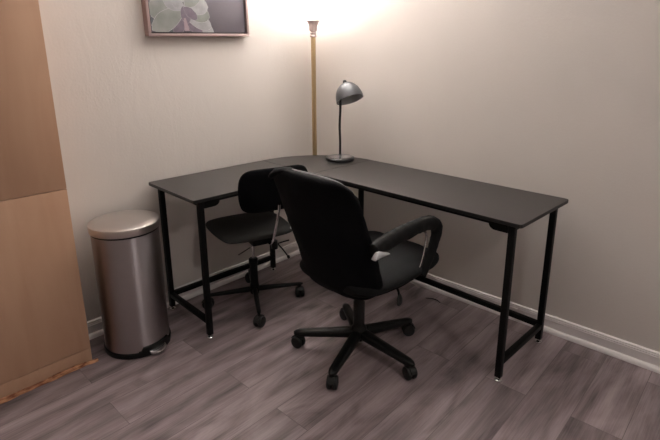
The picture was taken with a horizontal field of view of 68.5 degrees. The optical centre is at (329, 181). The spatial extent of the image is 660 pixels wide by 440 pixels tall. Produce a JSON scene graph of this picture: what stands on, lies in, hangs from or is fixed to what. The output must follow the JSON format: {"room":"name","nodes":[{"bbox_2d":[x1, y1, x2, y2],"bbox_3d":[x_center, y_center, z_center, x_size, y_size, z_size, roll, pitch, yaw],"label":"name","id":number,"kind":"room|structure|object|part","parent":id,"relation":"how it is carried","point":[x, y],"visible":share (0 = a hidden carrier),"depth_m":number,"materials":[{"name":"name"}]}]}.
{"room":"home office","nodes":[
{"label":"home office","id":0,"kind":"room"},
{"bbox_2d":[38,0,312,321],"bbox_3d":[-1.618,-0.256,1.859,0.100,2.520,4.300,13,20,41],"label":"wall","id":1,"kind":"structure","parent":0,"point":[133,109],"depth_m":2.60,"materials":[{"name":"beige paint"}]},
{"bbox_2d":[87,242,299,339],"bbox_3d":[-1.565,0.853,2.110,0.030,0.088,4.300,13,20,41],"label":"baseboard","id":2,"kind":"structure","parent":1,"relation":"attached to","point":[95,326],"depth_m":3.03,"materials":[{"name":"white paint"}]},
{"bbox_2d":[141,0,248,35],"bbox_3d":[-0.703,-1.004,2.576,0.042,0.440,0.625,13,21,41],"label":"framed picture","id":3,"kind":"object","parent":1,"relation":"attached to","point":[160,17],"visible":1,"depth_m":2.58,"materials":[{"name":"brown metal"}]},
{"bbox_3d":[-0.753,-0.828,2.546,0.001,0.065,0.030,13,21,41],"label":"printed stem","id":4,"kind":"part","parent":3,"relation":"part of","materials":[{"name":"paper"}]},
{"bbox_2d":[0,254,659,439],"bbox_3d":[0.186,1.345,0.566,4.800,0.080,4.300,13,20,41],"label":"floor","id":5,"kind":"structure","parent":0,"point":[248,381],"depth_m":2.12,"materials":[{"name":"grey wood"}]},
{"bbox_2d":[0,0,98,403],"bbox_3d":[-1.462,-0.109,1.809,0.237,2.100,0.818,13,20,41],"label":"tall cabinet","id":6,"kind":"object","parent":5,"relation":"on","point":[44,336],"visible":1,"depth_m":2.00,"materials":[{"name":"brown wood"}]},
{"bbox_3d":[-1.403,-0.501,1.631,0.018,1.250,0.796,13,20,41],"label":"door","id":7,"kind":"part","parent":6,"relation":"part of","materials":[{"name":"brown wood"}]},
{"bbox_3d":[-1.399,0.477,1.893,0.018,0.769,0.796,13,20,41],"label":"door","id":8,"kind":"part","parent":6,"relation":"part of","materials":[{"name":"brown wood"}]},
{"bbox_2d":[87,210,170,359],"bbox_3d":[-0.968,0.485,2.362,0.316,0.662,0.316,-3,15,-11],"label":"trash can","id":9,"kind":"object","parent":5,"relation":"on","point":[126,245],"visible":1,"depth_m":2.25,"materials":[{"name":"silver metal"}]},
{"bbox_3d":[-0.969,0.190,2.283,0.316,0.049,0.316,-14,20,-42],"label":"lid","id":10,"kind":"part","parent":9,"relation":"part of","materials":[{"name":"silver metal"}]},
{"bbox_2d":[202,165,307,327],"bbox_3d":[-0.421,0.294,2.698,0.592,0.853,0.496,10,18,34],"label":"chair","id":11,"kind":"object","parent":5,"relation":"on","point":[258,194],"visible":0.89,"depth_m":2.56,"materials":[{"name":"black fabric"}]},
{"bbox_3d":[-0.580,0.627,2.767,0.269,0.031,0.030,-4,16,-15],"label":"leg","id":12,"kind":"part","parent":11,"relation":"part of","materials":[{"name":"black plastic"}]},
{"bbox_3d":[-0.458,0.244,2.713,0.425,0.055,0.430,-9,17,-28],"label":"seat","id":13,"kind":"part","parent":11,"relation":"part of","materials":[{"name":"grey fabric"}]},
{"bbox_3d":[-0.401,0.654,2.664,0.030,0.031,0.269,-4,15,-13],"label":"leg","id":14,"kind":"part","parent":11,"relation":"part of","materials":[{"name":"black plastic"}]},
{"bbox_3d":[-0.275,0.035,2.453,0.388,0.228,0.059,-9,17,-28],"label":"backrest","id":15,"kind":"part","parent":11,"relation":"part of","materials":[{"name":"black fabric"}]},
{"bbox_3d":[-0.292,0.330,2.557,0.036,0.045,0.036,-9,17,-28],"label":"adjustment knob","id":16,"kind":"part","parent":11,"relation":"part of","materials":[{"name":"black plastic"}]},
{"bbox_3d":[-0.292,0.605,2.843,0.269,0.031,0.030,-4,16,-15],"label":"leg","id":17,"kind":"part","parent":11,"relation":"part of","materials":[{"name":"black plastic"}]},
{"bbox_3d":[-0.249,0.366,2.603,0.081,0.097,0.041,-9,17,-28],"label":"tilt lever","id":18,"kind":"part","parent":11,"relation":"part of","materials":[{"name":"black plastic"}]},
{"bbox_2d":[284,0,340,154],"bbox_3d":[-0.103,-0.299,3.233,0.356,1.719,0.356,-14,20,-42],"label":"floor lamp","id":19,"kind":"object","parent":5,"relation":"on","point":[311,11],"visible":0.85,"depth_m":2.97,"materials":[{"name":"gold metal"}]},
{"bbox_3d":[-0.107,-1.070,3.027,0.356,0.122,0.356,-14,20,-42],"label":"lamp shade","id":20,"kind":"part","parent":19,"relation":"part of","materials":[{"name":"white glass"}]},
{"bbox_2d":[268,167,442,389],"bbox_3d":[0.158,0.372,2.224,0.674,0.942,0.620,-14,20,-42],"label":"office chair","id":21,"kind":"object","parent":5,"relation":"on","point":[338,251],"visible":1,"depth_m":2.02,"materials":[{"name":"black fabric"}]},
{"bbox_3d":[-0.027,0.726,2.357,0.304,0.065,0.052,2,15,7],"label":"leg","id":22,"kind":"part","parent":21,"relation":"part of","materials":[{"name":"black plastic"}]},
{"bbox_3d":[-0.036,0.220,2.061,0.231,0.557,0.515,-14,20,-42],"label":"backrest","id":23,"kind":"part","parent":21,"relation":"part of","materials":[{"name":"black fabric"}]},
{"bbox_3d":[0.067,0.770,2.190,0.052,0.065,0.304,7,17,25],"label":"leg","id":24,"kind":"part","parent":21,"relation":"part of","materials":[{"name":"black plastic"}]},
{"bbox_3d":[0.109,0.689,2.495,0.052,0.065,0.304,-3,15,-10],"label":"leg","id":25,"kind":"part","parent":21,"relation":"part of","materials":[{"name":"black plastic"}]},
{"bbox_3d":[0.181,0.376,2.286,0.557,0.105,0.507,-14,20,-42],"label":"seat","id":26,"kind":"part","parent":21,"relation":"part of","materials":[{"name":"black fabric"}]},
{"bbox_3d":[0.258,0.761,2.223,0.054,0.065,0.305,-14,20,-42],"label":"leg","id":27,"kind":"part","parent":21,"relation":"part of","materials":[{"name":"black plastic"}]},
{"bbox_3d":[0.286,0.710,2.412,0.304,0.065,0.052,-8,17,-27],"label":"leg","id":28,"kind":"part","parent":21,"relation":"part of","materials":[{"name":"black plastic"}]},
{"bbox_3d":[0.269,0.491,2.213,0.043,0.093,0.164,-11,18,-35],"label":"height lever","id":29,"kind":"part","parent":21,"relation":"part of","materials":[{"name":"black plastic"}]},
{"bbox_3d":[0.334,0.308,2.061,0.472,0.292,0.061,-14,20,-42],"label":"armrest","id":30,"kind":"part","parent":21,"relation":"part of","materials":[{"name":"black plastic"}]},
{"bbox_2d":[149,155,567,382],"bbox_3d":[0.071,0.403,2.483,1.235,0.750,1.680,-14,20,-42],"label":"desk","id":31,"kind":"object","parent":5,"relation":"on","point":[508,210],"visible":0.84,"depth_m":2.40,"materials":[{"name":"black laminate"}]},
{"bbox_3d":[-0.895,0.358,2.657,0.027,0.712,0.027,-14,20,-42],"label":"leg","id":32,"kind":"part","parent":31,"relation":"part of","materials":[{"name":"black metal"}]},
{"bbox_3d":[-0.753,0.668,2.590,0.025,0.026,0.377,-14,20,-42],"label":"rail","id":33,"kind":"part","parent":31,"relation":"part of","materials":[{"name":"black metal"}]},
{"bbox_3d":[-0.613,0.431,2.377,0.027,0.712,0.027,-14,20,-42],"label":"leg","id":34,"kind":"part","parent":31,"relation":"part of","materials":[{"name":"black metal"}]},
{"bbox_3d":[-0.361,0.033,2.511,0.660,0.014,0.025,-14,20,-42],"label":"rail","id":35,"kind":"part","parent":31,"relation":"part of","materials":[{"name":"black metal"}]},
{"bbox_3d":[-0.637,0.565,2.973,0.693,0.026,0.025,-14,20,-42],"label":"rail","id":36,"kind":"part","parent":31,"relation":"part of","materials":[{"name":"black metal"}]},
{"bbox_3d":[-0.381,0.225,3.143,0.027,0.712,0.027,-14,20,-42],"label":"leg","id":37,"kind":"part","parent":31,"relation":"part of","materials":[{"name":"black"}]},
{"bbox_2d":[326,80,362,162],"bbox_3d":[0.083,-0.373,2.973,0.189,0.494,0.236,-14,20,-42],"label":"desk lamp","id":38,"kind":"object","parent":31,"relation":"on","point":[347,92],"visible":1,"depth_m":2.97,"materials":[{"name":"black"}]},
{"bbox_3d":[0.115,-0.528,2.913,0.168,0.143,0.165,-14,20,-42],"label":"lamp shade","id":39,"kind":"part","parent":38,"relation":"part of","materials":[{"name":"grey paint"}]},
{"bbox_3d":[0.201,0.219,3.156,0.027,0.712,0.027,-14,20,-42],"label":"leg","id":40,"kind":"part","parent":31,"relation":"part of","materials":[{"name":"black metal"}]},
{"bbox_3d":[0.329,0.074,2.345,0.025,0.014,1.122,-14,20,-42],"label":"rail","id":41,"kind":"part","parent":31,"relation":"part of","materials":[{"name":"black metal"}]},
{"bbox_3d":[0.621,0.597,2.814,0.025,0.026,1.172,-14,20,-42],"label":"rail","id":42,"kind":"part","parent":31,"relation":"part of","materials":[{"name":"black metal"}]},
{"bbox_3d":[0.741,0.513,2.046,0.027,0.712,0.027,-14,20,-42],"label":"leg","id":43,"kind":"part","parent":31,"relation":"part of","materials":[{"name":"black metal"}]},
{"bbox_3d":[0.891,0.748,2.260,0.390,0.026,0.025,-14,20,-42],"label":"rail","id":44,"kind":"part","parent":31,"relation":"part of","materials":[{"name":"black metal"}]},
{"bbox_3d":[1.039,0.437,2.327,0.027,0.712,0.027,-14,20,-42],"label":"leg","id":45,"kind":"part","parent":31,"relation":"part of","materials":[{"name":"black metal"}]},
{"bbox_2d":[316,0,659,351],"bbox_3d":[1.638,-0.267,1.841,4.900,2.520,0.100,13,20,41],"label":"wall","id":46,"kind":"structure","parent":0,"point":[558,98],"depth_m":2.42,"materials":[{"name":"beige paint"}]},
{"bbox_2d":[410,273,659,373],"bbox_3d":[1.635,0.852,2.056,4.800,0.088,0.030,13,20,41],"label":"baseboard","id":47,"kind":"structure","parent":46,"relation":"attached to","point":[635,354],"depth_m":2.42,"materials":[{"name":"white paint"}]}
]}

